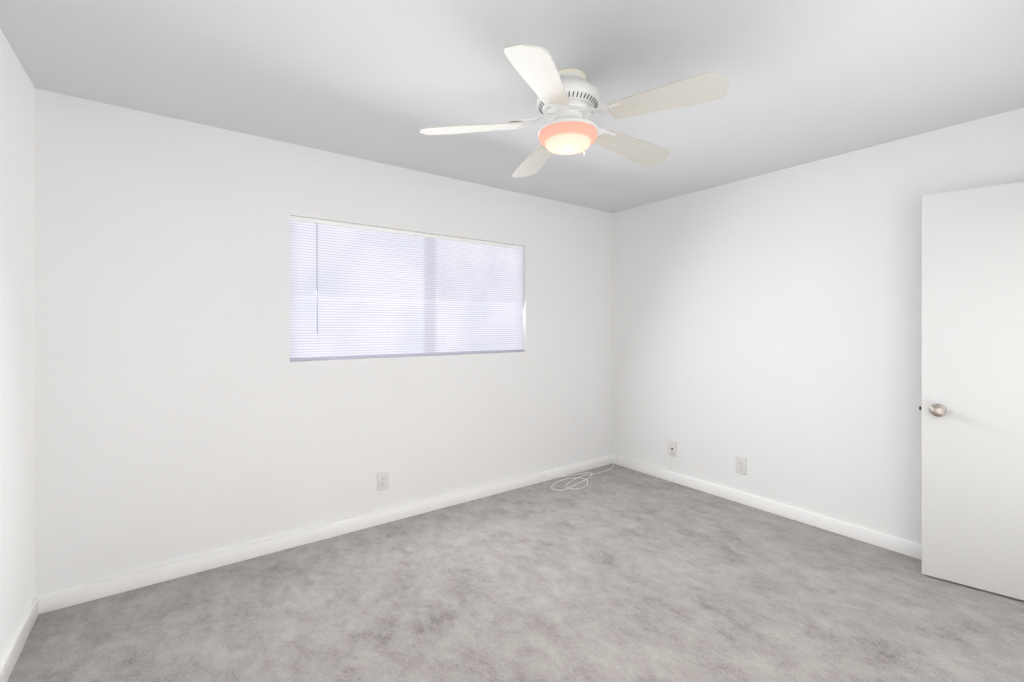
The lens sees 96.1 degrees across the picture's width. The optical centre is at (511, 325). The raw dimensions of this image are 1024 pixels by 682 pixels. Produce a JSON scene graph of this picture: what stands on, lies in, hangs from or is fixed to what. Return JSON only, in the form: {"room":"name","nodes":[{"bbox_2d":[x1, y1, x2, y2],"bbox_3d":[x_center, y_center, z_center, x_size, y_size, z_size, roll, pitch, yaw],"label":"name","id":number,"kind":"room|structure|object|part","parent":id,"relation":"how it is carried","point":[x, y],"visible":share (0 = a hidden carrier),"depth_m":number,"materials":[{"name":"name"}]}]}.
{"room":"empty bedroom","nodes":[
{"label":"empty bedroom","id":0,"kind":"room"},
{"bbox_2d":[0,29,34,663],"bbox_3d":[-1.325,0.117,0.812,0.140,2.440,3.460,0,0,-36],"label":"wall","id":1,"kind":"structure","parent":0,"point":[17,342],"depth_m":1.88,"materials":[{"name":"paint"}]},
{"bbox_2d":[0,597,38,681],"bbox_3d":[-1.259,1.294,0.852,0.015,0.085,3.165,0,0,-36],"label":"baseboard","id":2,"kind":"structure","parent":1,"relation":"attached to","point":[10,659],"depth_m":1.86,"materials":[{"name":"paint"}]},
{"bbox_2d":[35,88,612,595],"bbox_3d":[-0.656,0.117,3.368,3.972,2.440,0.140,0,0,-36],"label":"wall","id":3,"kind":"structure","parent":0,"point":[185,408],"depth_m":2.61,"materials":[{"name":"paint"}]},
{"bbox_2d":[377,470,388,490],"bbox_3d":[-0.874,1.047,3.115,0.080,0.128,0.008,0,0,-36],"label":"outlet","id":4,"kind":"object","parent":3,"relation":"attached to","point":[382,480],"visible":1,"depth_m":3.11,"materials":[{"name":"plastic"}]},
{"bbox_2d":[290,221,522,360],"bbox_3d":[-0.656,-0.228,3.372,1.809,0.890,0.103,0,0,-36],"label":"window blind","id":5,"kind":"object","parent":3,"relation":"in","point":[449,296],"depth_m":3.22,"materials":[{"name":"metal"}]},
{"bbox_3d":[-0.633,0.205,3.340,1.797,0.018,0.025,0,0,-36],"label":"window blind bottom rail","id":6,"kind":"part","parent":5,"relation":"part of","materials":[{"name":"white plastic"}]},
{"bbox_2d":[290,216,523,249],"bbox_3d":[-0.634,-0.658,3.341,1.803,0.027,0.028,0,0,-36],"label":"blind headrail","id":7,"kind":"object","parent":5,"relation":"attached to","point":[346,225],"visible":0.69,"depth_m":3.21,"materials":[{"name":"paint"}]},
{"bbox_2d":[316,223,317,333],"bbox_3d":[-1.223,-0.302,2.885,0.007,0.697,0.014,0,0,-36],"label":"cords","id":8,"kind":"object","parent":7,"relation":"hanging from","point":[317,279],"visible":1,"depth_m":2.88,"materials":[{"name":"grey plastic"}]},
{"bbox_2d":[388,232,388,354],"bbox_3d":[-0.850,-0.222,3.164,0.002,0.847,0.002,0,0,-36],"label":"cord","id":9,"kind":"object","parent":7,"relation":"hanging from","point":[388,293],"visible":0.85,"depth_m":3.15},
{"bbox_2d":[35,455,612,613],"bbox_3d":[-0.610,1.294,3.306,3.972,0.085,0.015,0,0,-36],"label":"baseboard","id":10,"kind":"structure","parent":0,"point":[62,598],"depth_m":2.72,"materials":[{"name":"paint"}]},
{"bbox_2d":[0,0,1023,212],"bbox_3d":[0.733,-1.153,1.485,4.252,0.100,4.820,0,0,-36],"label":"ceiling","id":11,"kind":"structure","parent":0,"point":[383,81],"depth_m":1.99,"materials":[{"name":"paint"}]},
{"bbox_2d":[419,43,728,176],"bbox_3d":[0.292,-0.932,2.071,1.231,0.342,1.264,0,0,-36],"label":"fan","id":12,"kind":"object","parent":11,"relation":"hanging from","point":[568,100],"visible":1,"depth_m":1.93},
{"bbox_3d":[-0.186,-0.883,2.057,0.460,0.006,0.153,-3,12,2],"label":"blade","id":13,"kind":"part","parent":12,"relation":"part of","materials":[{"name":"white wood"}]},
{"bbox_3d":[0.124,-0.883,2.463,0.153,0.006,0.460,-13,1,-17],"label":"blade","id":14,"kind":"part","parent":12,"relation":"part of","materials":[{"name":"white wood"}]},
{"bbox_3d":[0.105,-0.883,1.637,0.153,0.006,0.460,13,7,19],"label":"blade","id":15,"kind":"part","parent":12,"relation":"part of","materials":[{"name":"white wood"}]},
{"bbox_3d":[0.249,-0.821,2.047,0.259,0.076,0.259,0,0,-36],"label":"light glass","id":16,"kind":"part","parent":12,"relation":"part of","materials":[{"name":"white glass"}]},
{"label":"blade","id":17,"kind":"part","parent":12,"relation":"part of","materials":[{"name":"beige wood"}]},
{"bbox_3d":[0.595,-0.883,1.784,0.460,0.006,0.153,4,-10,38],"label":"blade","id":18,"kind":"part","parent":12,"relation":"part of","materials":[{"name":"beige wood"}]},
{"bbox_2d":[7,464,1023,681],"bbox_3d":[0.330,1.387,2.032,4.252,0.100,3.460,0,0,-36],"label":"floor","id":19,"kind":"structure","parent":0,"point":[616,573],"depth_m":2.17,"materials":[{"name":"grey carpet"}]},
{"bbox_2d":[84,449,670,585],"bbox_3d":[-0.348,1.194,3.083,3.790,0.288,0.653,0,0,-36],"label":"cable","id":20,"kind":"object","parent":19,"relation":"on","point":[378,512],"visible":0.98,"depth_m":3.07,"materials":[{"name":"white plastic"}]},
{"bbox_2d":[613,108,1023,543],"bbox_3d":[2.388,0.117,2.705,0.140,2.440,4.820,0,0,-36],"label":"wall","id":21,"kind":"structure","parent":0,"point":[768,326],"depth_m":3.16,"materials":[{"name":"white paint"}]},
{"bbox_2d":[669,440,676,456],"bbox_3d":[1.379,1.052,3.949,0.008,0.128,0.080,0,0,-36],"label":"outlet","id":22,"kind":"object","parent":21,"relation":"attached to","point":[673,445],"visible":0.98,"depth_m":3.94,"materials":[{"name":"plastic"}]},
{"bbox_2d":[736,456,745,474],"bbox_3d":[1.729,1.052,3.474,0.008,0.128,0.080,0,0,-36],"label":"outlet","id":23,"kind":"object","parent":21,"relation":"attached to","point":[739,465],"visible":1,"depth_m":3.47,"materials":[{"name":"plastic"}]},
{"bbox_2d":[613,455,921,559],"bbox_3d":[1.926,1.294,3.200,0.015,0.085,3.165,0,0,-36],"label":"baseboard","id":24,"kind":"structure","parent":21,"relation":"attached to","point":[893,543],"depth_m":3.19,"materials":[{"name":"paint"}]},
{"bbox_2d":[922,181,1023,599],"bbox_3d":[2.485,0.314,2.185,0.804,2.023,0.102,0,0,41],"label":"door","id":25,"kind":"structure","parent":21,"relation":"in","point":[973,382],"depth_m":2.33,"materials":[{"name":"paint"}]},
{"bbox_3d":[2.216,0.442,2.395,0.066,0.066,0.066,0,0,41],"label":"door knob","id":26,"kind":"part","parent":25,"relation":"part of","materials":[{"name":"silver metal"}]}
]}

